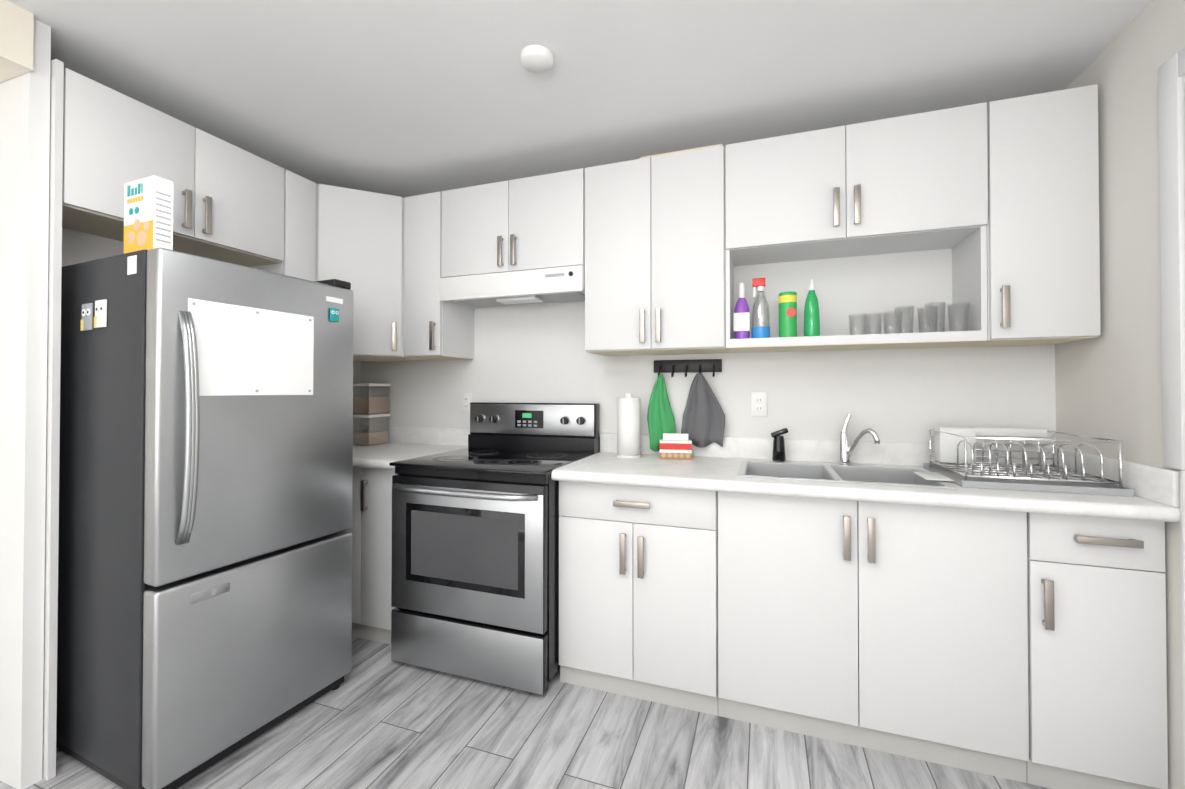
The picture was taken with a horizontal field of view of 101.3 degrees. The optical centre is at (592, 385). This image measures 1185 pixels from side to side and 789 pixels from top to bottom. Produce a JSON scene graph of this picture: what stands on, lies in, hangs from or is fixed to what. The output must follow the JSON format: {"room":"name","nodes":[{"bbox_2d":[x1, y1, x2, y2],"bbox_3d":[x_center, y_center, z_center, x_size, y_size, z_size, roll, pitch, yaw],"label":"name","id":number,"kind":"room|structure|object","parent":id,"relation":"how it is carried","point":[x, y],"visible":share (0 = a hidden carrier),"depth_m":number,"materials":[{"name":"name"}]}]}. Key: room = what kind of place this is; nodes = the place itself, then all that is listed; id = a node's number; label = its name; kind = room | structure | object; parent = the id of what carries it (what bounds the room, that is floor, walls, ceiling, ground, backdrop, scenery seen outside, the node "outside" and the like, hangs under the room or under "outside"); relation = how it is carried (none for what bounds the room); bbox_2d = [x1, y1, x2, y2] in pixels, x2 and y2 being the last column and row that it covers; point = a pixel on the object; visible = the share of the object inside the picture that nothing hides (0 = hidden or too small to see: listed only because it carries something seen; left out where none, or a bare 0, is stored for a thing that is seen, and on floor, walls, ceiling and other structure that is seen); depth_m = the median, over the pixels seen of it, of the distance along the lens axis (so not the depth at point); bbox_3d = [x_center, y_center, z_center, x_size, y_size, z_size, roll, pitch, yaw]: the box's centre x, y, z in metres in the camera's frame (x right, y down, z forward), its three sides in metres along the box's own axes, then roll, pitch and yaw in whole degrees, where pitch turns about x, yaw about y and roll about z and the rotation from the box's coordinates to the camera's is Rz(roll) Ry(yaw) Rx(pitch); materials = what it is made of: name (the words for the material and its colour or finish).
{"room":"kitchen","nodes":[
{"label":"kitchen","id":0,"kind":"room"},
{"bbox_2d":[0,19,50,788],"bbox_3d":[-2.268,0.050,1.712,1.100,2.400,0.047,0,-1,20],"label":"wall","id":1,"kind":"structure","parent":0,"point":[24,157],"depth_m":1.53,"materials":[{"name":"white paint"}]},
{"bbox_2d":[62,228,360,425],"bbox_3d":[-1.808,0.057,2.412,0.100,2.400,1.580,0,-1,20],"label":"wall","id":2,"kind":"structure","parent":0,"point":[78,247],"depth_m":1.88,"materials":[{"name":"white paint"}]},
{"bbox_2d":[62,68,283,266],"bbox_3d":[-1.723,-0.809,1.987,0.346,0.448,0.770,0,-1,20],"label":"upper cabinet","id":3,"kind":"object","parent":2,"relation":"attached to","point":[228,202],"visible":0.83,"depth_m":1.87,"materials":[{"name":"white wood"}]},
{"bbox_2d":[251,169,315,280],"bbox_3d":[-1.565,-0.593,2.430,0.346,0.871,0.171,0,-1,20],"label":"upper cabinet","id":4,"kind":"object","parent":2,"relation":"attached to","point":[299,261],"visible":0.15,"depth_m":2.37,"materials":[{"name":"white wood"}]},
{"bbox_2d":[0,636,1050,788],"bbox_3d":[-0.884,1.288,0.575,4.460,0.100,4.600,0,-1,20],"label":"floor","id":5,"kind":"structure","parent":0,"point":[378,718],"depth_m":1.67,"materials":[{"name":"laminate"}]},
{"bbox_2d":[42,59,63,780],"bbox_3d":[-1.868,0.101,1.607,0.320,2.295,0.019,0,-1,20],"label":"end panel","id":6,"kind":"object","parent":5,"relation":"on","point":[53,424],"visible":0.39,"depth_m":1.55,"materials":[{"name":"white"}]},
{"bbox_2d":[56,247,353,788],"bbox_3d":[-1.447,0.409,1.862,0.762,1.685,0.726,0,-1,20],"label":"fridge","id":7,"kind":"object","parent":5,"relation":"on","point":[205,521],"visible":0.98,"depth_m":1.57,"materials":[{"name":"grey metal"}]},
{"bbox_2d":[124,176,172,253],"bbox_3d":[-1.387,-0.521,1.516,0.157,0.225,0.056,0,-1,20],"label":"cereal box","id":8,"kind":"object","parent":7,"relation":"on","point":[148,213],"visible":1,"depth_m":1.49,"materials":[{"name":"white cardboard"}]},
{"bbox_2d":[343,467,396,644],"bbox_3d":[-1.187,0.830,2.698,0.870,0.860,0.606,0,-1,20],"label":"base cabinet","id":9,"kind":"object","parent":5,"relation":"on","point":[370,529],"visible":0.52,"depth_m":2.37,"materials":[{"name":"white wood"}]},
{"bbox_2d":[353,426,469,469],"bbox_3d":[-1.192,0.327,2.687,0.871,0.144,0.640,0,-1,20],"label":"countertop","id":10,"kind":"structure","parent":9,"relation":"on","point":[405,443],"depth_m":2.84,"materials":[{"name":"laminate"}]},
{"bbox_2d":[353,383,390,445],"bbox_3d":[-1.361,0.172,2.952,0.178,0.368,0.178,0,-1,20],"label":"containers","id":11,"kind":"object","parent":10,"relation":"on","point":[371,407],"visible":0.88,"depth_m":2.89,"materials":[{"name":"clear plastic"}]},
{"bbox_2d":[389,402,599,694],"bbox_3d":[-0.444,0.674,2.344,0.763,1.163,0.753,0,-1,20],"label":"range","id":12,"kind":"object","parent":5,"relation":"on","point":[475,566],"visible":0.96,"depth_m":2.06,"materials":[{"name":"silver metal"}]},
{"bbox_2d":[559,481,717,715],"bbox_3d":[0.252,0.824,2.188,0.648,0.860,0.606,0,-1,20],"label":"base cabinet","id":13,"kind":"object","parent":5,"relation":"on","point":[638,592],"depth_m":1.92,"materials":[{"name":"white wood"}]},
{"bbox_2d":[718,491,1028,782],"bbox_3d":[1.003,0.822,1.921,0.940,0.860,0.606,0,-1,20],"label":"base cabinet","id":14,"kind":"object","parent":5,"relation":"on","point":[897,629],"visible":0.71,"depth_m":1.64,"materials":[{"name":"white wood"}]},
{"bbox_2d":[551,433,1180,522],"bbox_3d":[0.844,0.319,1.965,1.921,0.144,0.640,0,-1,20],"label":"countertop","id":15,"kind":"structure","parent":14,"relation":"on","point":[713,466],"depth_m":1.78,"materials":[{"name":"laminate"}]},
{"bbox_2d":[617,394,640,457],"bbox_3d":[0.178,0.195,2.385,0.120,0.310,0.120,0,-1,20],"label":"paper towel roll","id":16,"kind":"object","parent":15,"relation":"on","point":[628,425],"visible":1,"depth_m":2.34,"materials":[{"name":"white paper"}]},
{"bbox_2d":[660,433,691,459],"bbox_3d":[0.400,0.291,2.337,0.151,0.118,0.082,0,-1,10],"label":"box","id":17,"kind":"object","parent":15,"relation":"on","point":[675,446],"visible":1,"depth_m":2.30,"materials":[{"name":"white"}]},
{"bbox_2d":[771,428,787,461],"bbox_3d":[0.853,0.269,2.214,0.074,0.150,0.058,0,-1,20],"label":"soap dispenser","id":18,"kind":"object","parent":15,"relation":"on","point":[778,454],"visible":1,"depth_m":2.19,"materials":[{"name":"black plastic"}]},
{"bbox_2d":[737,460,957,530],"bbox_3d":[0.947,0.429,1.919,0.700,0.174,0.430,0,-1,20],"label":"double-bowl sink","id":19,"kind":"object","parent":15,"relation":"in","point":[892,476],"visible":0.21,"depth_m":2.04,"materials":[{"name":"silver metal"}]},
{"bbox_2d":[837,414,879,463],"bbox_3d":[1.140,0.234,2.089,0.152,0.218,0.124,0,-1,20],"label":"chrome faucet","id":20,"kind":"object","parent":15,"relation":"on","point":[846,451],"visible":0.98,"depth_m":2.11,"materials":[{"name":"silver metal"}]},
{"bbox_2d":[913,427,1133,496],"bbox_3d":[1.482,0.256,1.776,0.525,0.177,0.425,0,-1,20],"label":"dish rack","id":21,"kind":"object","parent":15,"relation":"on","point":[955,456],"visible":1,"depth_m":1.72,"materials":[{"name":"grey metal"}]},
{"bbox_2d":[1026,512,1167,788],"bbox_3d":[1.598,0.820,1.710,0.320,0.860,0.606,0,-1,20],"label":"base cabinet","id":22,"kind":"object","parent":5,"relation":"on","point":[1097,660],"visible":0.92,"depth_m":1.45,"materials":[{"name":"white wood"}]},
{"bbox_2d":[7,0,1152,197],"bbox_3d":[-0.884,-1.212,0.601,4.460,0.100,4.600,0,-1,20],"label":"ceiling","id":23,"kind":"structure","parent":0,"point":[404,98],"depth_m":1.77,"materials":[{"name":"paint"}]},
{"bbox_2d":[0,0,33,82],"bbox_3d":[-2.497,-1.071,0.891,1.025,0.175,1.671,0,-1,20],"label":"bulkhead","id":24,"kind":"object","parent":23,"relation":"attached to","point":[16,38],"visible":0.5,"depth_m":1.48,"materials":[{"name":"white paint"}]},
{"bbox_2d":[520,45,552,73],"bbox_3d":[-0.195,-1.134,1.696,0.116,0.030,0.116,0,-1,20],"label":"smoke detector","id":25,"kind":"object","parent":23,"relation":"attached to","point":[537,59],"visible":0.98,"depth_m":1.67,"materials":[{"name":"white plastic"}]},
{"bbox_2d":[361,301,1055,446],"bbox_3d":[0.198,0.059,2.592,3.760,2.400,0.100,0,-1,20],"label":"wall","id":26,"kind":"structure","parent":0,"point":[534,353],"depth_m":2.33,"materials":[{"name":"white paint"}]},
{"bbox_2d":[316,184,432,361],"bbox_3d":[-1.311,-0.589,2.755,0.608,0.871,0.608,0,-1,20],"label":"upper cabinet","id":27,"kind":"object","parent":26,"relation":"attached to","point":[360,241],"visible":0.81,"depth_m":2.56,"materials":[{"name":"white wood"}]},
{"bbox_2d":[404,192,473,359],"bbox_3d":[-0.865,-0.590,2.736,0.238,0.871,0.346,0,-1,20],"label":"upper cabinet","id":28,"kind":"object","parent":26,"relation":"attached to","point":[435,328],"visible":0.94,"depth_m":2.61,"materials":[{"name":"white wood"}]},
{"bbox_2d":[461,393,471,411],"bbox_3d":[-0.745,0.101,2.866,0.072,0.116,0.008,0,-1,20],"label":"electrical outlet","id":29,"kind":"object","parent":26,"relation":"attached to","point":[466,399],"visible":0.98,"depth_m":2.86,"materials":[{"name":"white plastic"}]},
{"bbox_2d":[441,168,584,277],"bbox_3d":[-0.372,-0.795,2.564,0.805,0.463,0.346,0,-1,20],"label":"upper cabinet","id":30,"kind":"object","parent":26,"relation":"attached to","point":[531,223],"visible":0.88,"depth_m":2.41,"materials":[{"name":"white wood"}]},
{"bbox_2d":[440,265,584,307],"bbox_3d":[-0.371,-0.497,2.563,0.799,0.130,0.341,0,-1,20],"label":"range hood","id":31,"kind":"object","parent":30,"relation":"attached to","point":[546,285],"visible":0.92,"depth_m":2.43,"materials":[{"name":"white metal"}]},
{"bbox_2d":[585,144,729,355],"bbox_3d":[0.311,-0.597,2.319,0.640,0.878,0.346,0,-1,20],"label":"upper cabinet","id":32,"kind":"object","parent":26,"relation":"attached to","point":[654,254],"visible":1,"depth_m":2.17,"materials":[{"name":"white wood"}]},
{"bbox_2d":[647,359,724,451],"bbox_3d":[0.461,0.102,2.402,0.379,0.460,0.077,0,-1,20],"label":"hook rail","id":33,"kind":"object","parent":26,"relation":"attached to","point":[703,422],"visible":1,"depth_m":2.39,"materials":[{"name":"black plastic"}]},
{"bbox_2d":[751,392,766,416],"bbox_3d":[0.796,0.091,2.320,0.072,0.116,0.008,0,-1,20],"label":"outlet","id":34,"kind":"object","parent":26,"relation":"attached to","point":[758,404],"visible":1,"depth_m":2.32,"materials":[{"name":"white plastic"}]},
{"bbox_2d":[725,102,987,352],"bbox_3d":[1.052,-0.597,2.057,0.928,0.871,0.346,0,-1,20],"label":"upper cabinet","id":35,"kind":"object","parent":26,"relation":"attached to","point":[875,217],"visible":1,"depth_m":1.97,"materials":[{"name":"white wood"}]},
{"bbox_2d":[734,283,749,338],"bbox_3d":[0.665,-0.326,2.164,0.067,0.255,0.067,0,-1,20],"label":"bottle","id":36,"kind":"object","parent":35,"relation":"in","point":[741,320],"visible":0.9,"depth_m":2.14,"materials":[{"name":"purple plastic"}]},
{"bbox_2d":[752,278,769,337],"bbox_3d":[0.741,-0.335,2.138,0.076,0.272,0.076,0,-1,20],"label":"spray bottle","id":37,"kind":"object","parent":35,"relation":"in","point":[759,284],"visible":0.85,"depth_m":2.12,"materials":[{"name":"clear plastic"}]},
{"bbox_2d":[778,291,796,336],"bbox_3d":[0.844,-0.299,2.100,0.075,0.200,0.076,0,-1,20],"label":"can","id":38,"kind":"object","parent":35,"relation":"in","point":[787,302],"visible":0.83,"depth_m":2.07,"materials":[{"name":"green"}]},
{"bbox_2d":[804,279,819,336],"bbox_3d":[0.934,-0.326,2.069,0.064,0.252,0.064,0,-1,20],"label":"dish soap bottle","id":39,"kind":"object","parent":35,"relation":"in","point":[811,318],"visible":0.85,"depth_m":2.05,"materials":[{"name":"green plastic"}]},
{"bbox_2d":[848,313,872,334],"bbox_3d":[1.132,-0.250,2.014,0.167,0.100,0.068,0,-1,-25],"label":"drinking glass","id":40,"kind":"object","parent":35,"relation":"in","point":[865,317],"depth_m":2.01,"materials":[{"name":"clear glass"}]},
{"bbox_2d":[947,302,968,331],"bbox_3d":[1.401,-0.257,1.861,0.068,0.110,0.067,0,-1,20],"label":"drinking glass","id":41,"kind":"object","parent":35,"relation":"in","point":[949,306],"depth_m":1.86,"materials":[{"name":"clear glass"}]},
{"bbox_2d":[961,84,1100,346],"bbox_3d":[1.638,-0.599,1.849,0.312,0.871,0.346,0,-1,20],"label":"upper cabinet","id":42,"kind":"object","parent":26,"relation":"attached to","point":[1043,264],"visible":0.96,"depth_m":1.71,"materials":[{"name":"white wood"}]},
{"bbox_2d":[1055,0,1184,788],"bbox_3d":[1.154,0.030,-0.188,0.100,2.400,4.500,0,-1,20],"label":"wall","id":43,"kind":"structure","parent":0,"point":[1108,382],"depth_m":1.54,"materials":[{"name":"paint"}]},
{"bbox_2d":[1158,47,1184,788],"bbox_3d":[1.493,0.157,0.948,0.016,2.170,0.960,0,-1,20],"label":"door frame","id":44,"kind":"structure","parent":43,"relation":"attached to","point":[1171,72],"depth_m":1.36,"materials":[{"name":"white"}]}
]}

